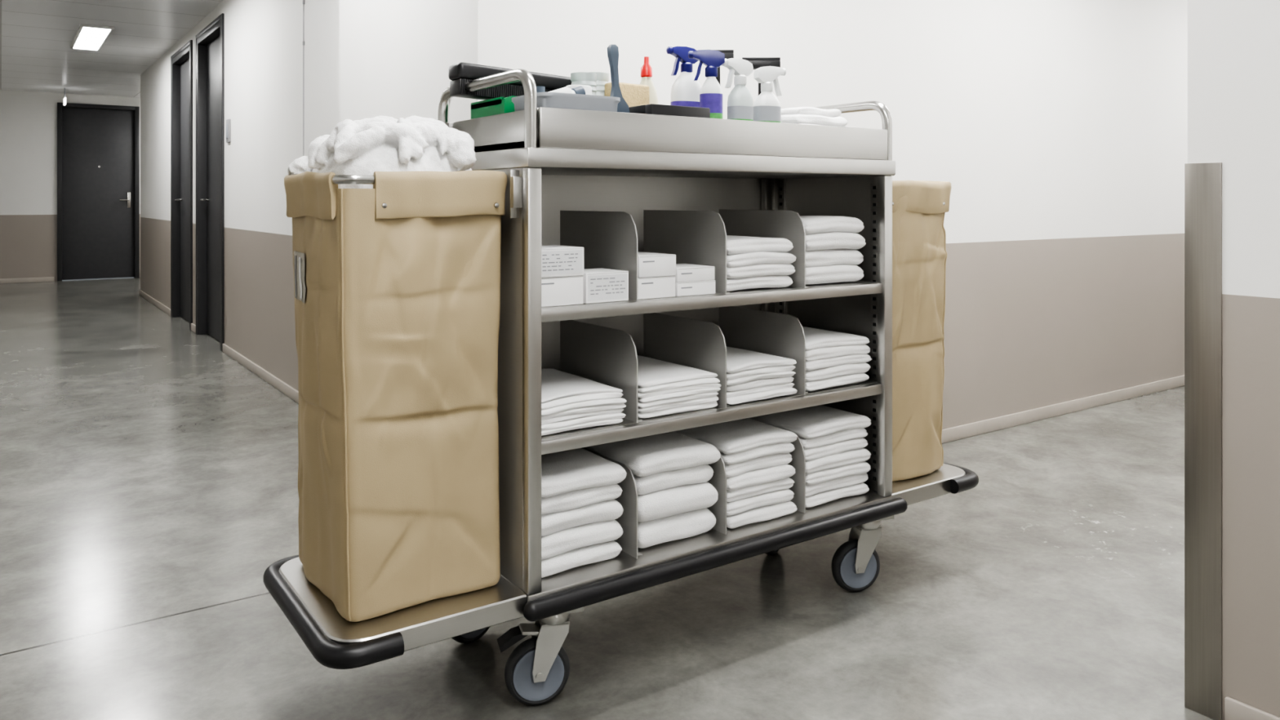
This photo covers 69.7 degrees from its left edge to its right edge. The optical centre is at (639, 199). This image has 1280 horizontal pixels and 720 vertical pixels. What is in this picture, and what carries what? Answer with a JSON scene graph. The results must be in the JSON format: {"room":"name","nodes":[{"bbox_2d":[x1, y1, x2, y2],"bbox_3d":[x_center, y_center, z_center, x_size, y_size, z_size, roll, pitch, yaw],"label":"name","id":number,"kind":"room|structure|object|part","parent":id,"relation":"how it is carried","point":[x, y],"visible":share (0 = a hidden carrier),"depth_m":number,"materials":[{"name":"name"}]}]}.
{"room":"hotel service corridor","nodes":[
{"label":"hotel service corridor","id":0,"kind":"room"},
{"bbox_2d":[0,89,140,281],"bbox_3d":[-6.996,-0.160,11.548,4.300,2.320,0.150,0,0,-35],"label":"wall","id":1,"kind":"structure","parent":0,"point":[28,119],"depth_m":11.16,"materials":[{"name":"white paint"}]},
{"bbox_2d":[0,276,53,283],"bbox_3d":[-6.950,0.973,11.481,4.300,0.055,0.012,0,0,-35],"label":"baseboard","id":2,"kind":"structure","parent":1,"relation":"attached to","point":[47,278],"depth_m":11.14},
{"bbox_2d":[57,93,138,106],"bbox_3d":[-6.859,-1.260,11.643,0.892,0.120,0.150,0,0,-35],"label":"lintel","id":3,"kind":"object","parent":1,"relation":"attached to","point":[70,98],"visible":0.79,"depth_m":11.58,"materials":[{"name":"white paint"}]},
{"bbox_2d":[57,102,139,281],"bbox_3d":[-6.830,-0.100,11.602,0.892,2.200,0.150,0,0,-35],"label":"door","id":4,"kind":"structure","parent":1,"relation":"in","point":[98,145],"depth_m":11.58,"materials":[{"name":"wood"}]},
{"bbox_2d":[0,0,223,97],"bbox_3d":[-0.233,-1.370,6.202,9.600,0.100,16.650,0,0,-35],"label":"ceiling","id":5,"kind":"structure","parent":0,"point":[37,37],"depth_m":7.56,"materials":[{"name":"paint"}]},
{"bbox_2d":[63,88,66,105],"bbox_3d":[-6.771,-1.220,10.821,0.020,0.200,0.200,0,0,-35],"label":"sign","id":6,"kind":"object","parent":5,"relation":"attached to","point":[64,98],"visible":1,"depth_m":10.78,"materials":[{"name":"white plastic"}]},
{"bbox_2d":[70,23,114,51],"bbox_3d":[-4.446,-1.309,7.444,0.220,0.022,1.240,0,0,-35],"label":"ceiling light","id":7,"kind":"object","parent":5,"relation":"attached to","point":[87,37],"depth_m":7.37,"materials":[{"name":"white plastic"}]},
{"bbox_2d":[140,0,339,391],"bbox_3d":[-3.133,-0.160,6.756,0.150,2.320,7.270,0,0,-35],"label":"wall","id":8,"kind":"structure","parent":0,"point":[264,38],"depth_m":5.28,"materials":[{"name":"white paint"}]},
{"bbox_2d":[170,40,192,330],"bbox_3d":[-3.675,-0.115,7.505,0.144,2.230,1.000,0,0,-35],"label":"door","id":9,"kind":"structure","parent":8,"relation":"in","point":[181,62],"depth_m":7.76,"materials":[{"name":"wood"}]},
{"bbox_2d":[173,29,191,53],"bbox_3d":[-3.661,-1.260,7.515,0.150,0.120,0.940,0,0,-35],"label":"lintel","id":10,"kind":"object","parent":8,"relation":"attached to","point":[182,42],"visible":0.29,"depth_m":7.45,"materials":[{"name":"white paint"}]},
{"bbox_2d":[195,13,224,351],"bbox_3d":[-2.979,-0.115,6.504,0.144,2.230,1.000,0,0,-35],"label":"door","id":11,"kind":"structure","parent":8,"relation":"in","point":[210,42],"depth_m":6.71,"materials":[{"name":"wood"}]},
{"bbox_2d":[198,0,223,32],"bbox_3d":[-2.965,-1.260,6.513,0.150,0.120,0.940,0,0,-35],"label":"lintel","id":12,"kind":"object","parent":8,"relation":"attached to","point":[214,14],"visible":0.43,"depth_m":6.44,"materials":[{"name":"white paint"}]},
{"bbox_2d":[138,289,298,403],"bbox_3d":[-3.203,0.973,6.714,0.012,0.055,7.258,0,0,-35],"label":"baseboard","id":13,"kind":"structure","parent":8,"relation":"attached to","point":[274,381],"depth_m":5.34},
{"bbox_2d":[226,119,231,142],"bbox_3d":[-2.651,-0.445,5.915,0.018,0.150,0.080,0,0,-35],"label":"light switch","id":14,"kind":"object","parent":8,"relation":"attached to","point":[228,121],"visible":1,"depth_m":5.89,"materials":[{"name":"grey plastic"}]},
{"bbox_2d":[302,0,304,155],"bbox_3d":[-1.634,-0.570,4.461,0.008,1.500,0.021,0,0,-35],"label":"trim","id":15,"kind":"structure","parent":8,"relation":"attached to","point":[303,1],"depth_m":4.47,"materials":[{"name":"white paint"}]},
{"bbox_2d":[339,0,463,122],"bbox_3d":[-0.818,-0.160,3.207,0.100,2.320,1.200,0,0,-35],"label":"wall","id":16,"kind":"structure","parent":0,"point":[396,56],"depth_m":3.12,"materials":[{"name":"white paint"}]},
{"bbox_2d":[0,276,1213,719],"bbox_3d":[-0.233,1.050,6.202,9.600,0.100,16.650,0,0,-35],"label":"floor","id":17,"kind":"structure","parent":0,"point":[148,476],"depth_m":2.35,"materials":[{"name":"concrete"}]},
{"bbox_2d":[262,68,978,705],"bbox_3d":[0.084,0.371,2.215,1.796,1.258,0.504,0,0,-35],"label":"cart","id":18,"kind":"object","parent":17,"relation":"on","point":[615,186],"visible":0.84,"depth_m":2.05,"materials":[{"name":"metal"}]},
{"bbox_2d":[284,169,522,622],"bbox_3d":[-0.488,0.345,1.829,0.352,0.806,0.414,0,0,-35],"label":"laundry bag","id":19,"kind":"object","parent":18,"relation":"on","point":[397,281],"visible":1,"depth_m":1.68,"materials":[{"name":"beige fabric"}]},
{"bbox_2d":[287,115,475,188],"bbox_3d":[-0.501,-0.088,1.829,0.332,0.164,0.366,0,0,-35],"label":"pile","id":20,"kind":"object","parent":19,"relation":"in","point":[366,146],"visible":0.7,"depth_m":1.72,"materials":[{"name":"white fabric"}]},
{"bbox_3d":[-0.480,-0.011,1.826,0.344,0.093,0.400,0,0,-35],"label":"rim frame","id":21,"kind":"part","parent":19,"relation":"part of","materials":[{"name":"fabric"}]},
{"bbox_2d":[471,95,515,119],"bbox_3d":[-0.276,-0.169,2.056,0.145,0.106,0.170,0,0,-35],"label":"dustpan","id":22,"kind":"object","parent":18,"relation":"on","point":[499,105],"visible":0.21,"depth_m":1.99,"materials":[{"name":"green plastic"}]},
{"bbox_2d":[448,62,571,100],"bbox_3d":[-0.275,-0.256,2.087,0.320,0.083,0.064,0,0,-35],"label":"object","id":23,"kind":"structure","parent":18,"relation":"on","point":[460,73],"depth_m":2.02,"materials":[{"name":"black plastic"}]},
{"bbox_2d":[541,275,583,306],"bbox_3d":[-0.191,0.181,1.868,0.108,0.058,0.116,0,0,-35],"label":"carton","id":24,"kind":"object","parent":18,"relation":"on","point":[566,290],"visible":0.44,"depth_m":1.82,"materials":[{"name":"white cardboard"}]},
{"bbox_2d":[541,244,584,277],"bbox_3d":[-0.189,0.123,1.867,0.106,0.056,0.119,0,0,-35],"label":"carton","id":25,"kind":"object","parent":24,"relation":"on","point":[557,260],"visible":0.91,"depth_m":1.82,"materials":[{"name":"white cardboard"}]},
{"bbox_2d":[511,92,620,111],"bbox_3d":[-0.154,-0.164,1.912,0.194,0.096,0.155,0,0,-35],"label":"storage basket","id":26,"kind":"object","parent":18,"relation":"on","point":[548,100],"visible":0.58,"depth_m":1.85,"materials":[{"name":"grey plastic"}]},
{"bbox_2d":[536,86,545,92],"bbox_3d":[-0.208,-0.184,1.920,0.034,0.105,0.034,0,0,-35],"label":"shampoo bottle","id":27,"kind":"object","parent":26,"relation":"in","point":[539,89],"visible":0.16,"depth_m":1.91,"materials":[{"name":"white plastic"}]},
{"bbox_2d":[548,86,585,94],"bbox_3d":[-0.157,-0.204,1.864,0.100,0.060,0.040,0,0,-35],"label":"lotion bottle","id":28,"kind":"object","parent":26,"relation":"in","point":[579,90],"visible":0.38,"depth_m":1.86,"materials":[{"name":"white plastic"}]},
{"bbox_2d":[566,84,591,94],"bbox_3d":[-0.132,-0.188,1.967,0.058,0.112,0.058,0,0,-35],"label":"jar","id":29,"kind":"object","parent":26,"relation":"in","point":[588,89],"visible":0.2,"depth_m":1.95,"materials":[{"name":"white plastic"}]},
{"bbox_2d":[541,448,626,577],"bbox_3d":[-0.198,0.647,1.972,0.214,0.204,0.306,0,0,-35],"label":"folded towels","id":30,"kind":"object","parent":18,"relation":"on","point":[580,487],"visible":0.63,"depth_m":1.86,"materials":[{"name":"white fabric"}]},
{"bbox_2d":[541,368,626,435],"bbox_3d":[-0.197,0.425,1.973,0.213,0.079,0.306,0,0,-35],"label":"sheets","id":31,"kind":"object","parent":18,"relation":"in","point":[569,402],"visible":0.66,"depth_m":1.87,"materials":[{"name":"white fabric"}]},
{"bbox_2d":[570,71,608,96],"bbox_3d":[-0.116,-0.206,2.130,0.060,0.180,0.121,0,0,26],"label":"plastic cups","id":32,"kind":"object","parent":18,"relation":"in","point":[597,81],"visible":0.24,"depth_m":2.09,"materials":[{"name":"plastic"}]},
{"bbox_2d":[582,267,628,303],"bbox_3d":[-0.096,0.179,1.927,0.104,0.062,0.106,0,0,-35],"label":"carton","id":33,"kind":"object","parent":18,"relation":"on","point":[601,285],"visible":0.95,"depth_m":1.88,"materials":[{"name":"white cardboard"}]},
{"bbox_2d":[607,44,630,112],"bbox_3d":[-0.044,-0.225,1.985,0.069,0.218,0.020,0,0,-35],"label":"dish brush","id":34,"kind":"object","parent":18,"relation":"on","point":[612,50],"visible":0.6,"depth_m":1.97,"materials":[{"name":"blue plastic"}]},
{"bbox_2d":[604,82,648,106],"bbox_3d":[-0.030,-0.194,2.154,0.110,0.155,0.040,0,0,-41],"label":"sponge","id":35,"kind":"object","parent":18,"relation":"on","point":[634,95],"visible":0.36,"depth_m":2.14,"materials":[{"name":"beige"}]},
{"bbox_2d":[640,56,658,104],"bbox_3d":[0.016,-0.233,2.240,0.061,0.233,0.047,0,0,-35],"label":"detergent bottle","id":36,"kind":"object","parent":18,"relation":"on","point":[646,69],"visible":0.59,"depth_m":2.23,"materials":[{"name":"white plastic"}]},
{"bbox_2d":[585,431,720,548],"bbox_3d":[0.006,0.644,2.113,0.219,0.210,0.307,0,0,-35],"label":"folded towels","id":37,"kind":"object","parent":18,"relation":"on","point":[671,471],"visible":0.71,"depth_m":2.00,"materials":[{"name":"white fabric"}]},
{"bbox_2d":[637,275,675,298],"bbox_3d":[-0.001,0.187,2.015,0.100,0.046,0.130,0,0,-35],"label":"carton","id":38,"kind":"object","parent":18,"relation":"on","point":[650,287],"visible":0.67,"depth_m":1.96,"materials":[{"name":"white cardboard"}]},
{"bbox_2d":[637,251,675,277],"bbox_3d":[0.001,0.141,2.015,0.098,0.046,0.132,0,0,-35],"label":"carton","id":39,"kind":"object","parent":38,"relation":"on","point":[649,264],"visible":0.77,"depth_m":1.96,"materials":[{"name":"white cardboard"}]},
{"bbox_2d":[448,106,887,159],"bbox_3d":[0.090,-0.139,2.225,0.996,0.078,0.450,0,0,-35],"label":"tray","id":40,"kind":"object","parent":18,"relation":"on","point":[557,131],"depth_m":1.95,"materials":[{"name":"metal"}]},
{"bbox_2d":[629,103,710,118],"bbox_3d":[0.059,-0.160,2.026,0.160,0.086,0.110,0,0,-35],"label":"caddy","id":41,"kind":"object","parent":18,"relation":"on","point":[651,108],"visible":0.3,"depth_m":1.98,"materials":[{"name":"plastic"}]},
{"bbox_2d":[636,355,720,417],"bbox_3d":[0.008,0.422,2.114,0.220,0.084,0.308,0,0,-35],"label":"sheets","id":42,"kind":"object","parent":18,"relation":"in","point":[664,388],"visible":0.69,"depth_m":2.00,"materials":[{"name":"white fabric"}]},
{"bbox_3d":[0.088,0.347,2.222,1.050,0.895,0.460,0,0,-35],"label":"frame","id":43,"kind":"part","parent":18,"relation":"part of","materials":[{"name":"metal"}]},
{"bbox_2d":[666,46,701,106],"bbox_3d":[0.106,-0.241,2.200,0.093,0.250,0.055,0,0,-35],"label":"spray bottle","id":44,"kind":"object","parent":18,"relation":"in","point":[685,91],"visible":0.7,"depth_m":2.18,"materials":[{"name":"white plastic"}]},
{"bbox_2d":[675,280,715,296],"bbox_3d":[0.094,0.194,2.069,0.107,0.030,0.110,0,0,-35],"label":"carton","id":45,"kind":"object","parent":18,"relation":"on","point":[708,286],"visible":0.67,"depth_m":2.02,"materials":[{"name":"white cardboard"}]},
{"bbox_2d":[675,263,715,282],"bbox_3d":[0.093,0.163,2.068,0.105,0.030,0.110,0,0,-35],"label":"carton","id":46,"kind":"object","parent":45,"relation":"on","point":[684,272],"visible":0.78,"depth_m":2.02,"materials":[{"name":"white cardboard"}]},
{"bbox_2d":[688,49,724,119],"bbox_3d":[0.152,-0.231,2.111,0.083,0.228,0.047,0,0,0],"label":"spray bottle","id":47,"kind":"object","parent":18,"relation":"in","point":[711,93],"visible":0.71,"depth_m":2.10,"materials":[{"name":"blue plastic"}]},
{"bbox_2d":[714,49,733,84],"bbox_3d":[0.190,-0.242,2.258,0.080,0.252,0.020,0,0,0],"label":"squeegee","id":48,"kind":"object","parent":18,"relation":"in","point":[729,54],"visible":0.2,"depth_m":2.25,"materials":[{"name":"black plastic"}]},
{"bbox_2d":[674,417,797,528],"bbox_3d":[0.203,0.646,2.251,0.218,0.205,0.306,0,0,-35],"label":"folded towels","id":49,"kind":"object","parent":18,"relation":"on","point":[755,455],"visible":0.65,"depth_m":2.14,"materials":[{"name":"white fabric"}]},
{"bbox_2d":[721,57,753,120],"bbox_3d":[0.228,-0.225,2.162,0.085,0.216,0.048,0,0,-35],"label":"spray bottle","id":50,"kind":"object","parent":18,"relation":"in","point":[740,101],"visible":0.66,"depth_m":2.15,"materials":[{"name":"plastic"}]},
{"bbox_2d":[726,235,795,291],"bbox_3d":[0.202,0.148,2.251,0.218,0.123,0.304,0,0,-35],"label":"folded towels","id":51,"kind":"object","parent":18,"relation":"on","point":[752,262],"visible":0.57,"depth_m":2.13,"materials":[{"name":"white fabric"}]},
{"bbox_2d":[742,57,780,95],"bbox_3d":[0.303,-0.236,2.300,0.095,0.240,0.020,0,0,0],"label":"squeegee","id":52,"kind":"object","parent":18,"relation":"in","point":[757,62],"visible":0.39,"depth_m":2.29,"materials":[{"name":"black plastic"}]},
{"bbox_2d":[726,346,797,404],"bbox_3d":[0.203,0.418,2.249,0.216,0.093,0.309,0,0,-35],"label":"folded towels","id":53,"kind":"object","parent":18,"relation":"in","point":[751,375],"visible":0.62,"depth_m":2.13,"materials":[{"name":"white fabric"}]},
{"bbox_2d":[753,66,786,122],"bbox_3d":[0.312,-0.219,2.215,0.088,0.205,0.052,0,0,-35],"label":"spray bottle","id":54,"kind":"object","parent":18,"relation":"in","point":[766,106],"visible":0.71,"depth_m":2.19,"materials":[{"name":"white plastic"}]},
{"bbox_2d":[748,404,871,507],"bbox_3d":[0.411,0.647,2.394,0.231,0.204,0.308,0,0,-35],"label":"folded towels","id":55,"kind":"object","parent":18,"relation":"on","point":[833,441],"visible":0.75,"depth_m":2.28,"materials":[{"name":"white fabric"}]},
{"bbox_2d":[781,106,847,127],"bbox_3d":[0.396,-0.178,2.430,0.205,0.122,0.343,0,0,-35],"label":"cloths","id":56,"kind":"object","parent":18,"relation":"on","point":[800,115],"visible":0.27,"depth_m":2.32,"materials":[{"name":"white fabric"}]},
{"bbox_2d":[800,215,866,284],"bbox_3d":[0.405,0.124,2.394,0.217,0.169,0.302,0,0,-35],"label":"folded towels","id":57,"kind":"object","parent":18,"relation":"on","point":[833,243],"visible":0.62,"depth_m":2.27,"materials":[{"name":"white fabric"}]},
{"bbox_2d":[802,326,871,391],"bbox_3d":[0.411,0.402,2.396,0.232,0.125,0.305,0,0,-35],"label":"folded towels","id":58,"kind":"object","parent":18,"relation":"in","point":[833,358],"visible":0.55,"depth_m":2.28,"materials":[{"name":"white fabric"}]},
{"bbox_2d":[892,180,951,481],"bbox_3d":[0.643,0.345,2.617,0.341,0.806,0.417,0,0,-35],"label":"laundry bag","id":59,"kind":"object","parent":18,"relation":"on","point":[919,207],"visible":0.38,"depth_m":2.48,"materials":[{"name":"beige fabric"}]},
{"bbox_2d":[463,0,1187,429],"bbox_3d":[2.341,-0.160,4.612,6.890,2.320,0.100,0,0,-35],"label":"wall","id":60,"kind":"structure","parent":0,"point":[1057,130],"depth_m":4.04,"materials":[{"name":"white paint"}]},
{"bbox_2d":[942,374,1184,443],"bbox_3d":[2.369,0.973,4.563,6.900,0.055,0.012,0,0,-35],"label":"baseboard","id":61,"kind":"structure","parent":60,"relation":"attached to","point":[949,434],"depth_m":4.24,"materials":[{"name":"beige"}]},
{"bbox_2d":[1187,0,1279,719],"bbox_3d":[2.274,-0.160,0.224,0.150,2.320,3.971,0,0,-35],"label":"wall","id":62,"kind":"structure","parent":0,"point":[1233,46],"depth_m":1.72,"materials":[{"name":"beige paint"}]},
{"bbox_2d":[1184,162,1222,719],"bbox_3d":[1.121,0.464,1.804,0.069,1.072,0.067,0,0,-35],"label":"guard","id":63,"kind":"object","parent":62,"relation":"attached to","point":[1202,181],"visible":1,"depth_m":1.78,"materials":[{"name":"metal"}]},
{"bbox_2d":[1224,696,1279,719],"bbox_3d":[2.199,0.973,0.190,0.012,0.055,3.800,0,0,-35],"label":"baseboard","id":64,"kind":"structure","parent":62,"relation":"attached to","point":[1234,709],"depth_m":1.72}
]}

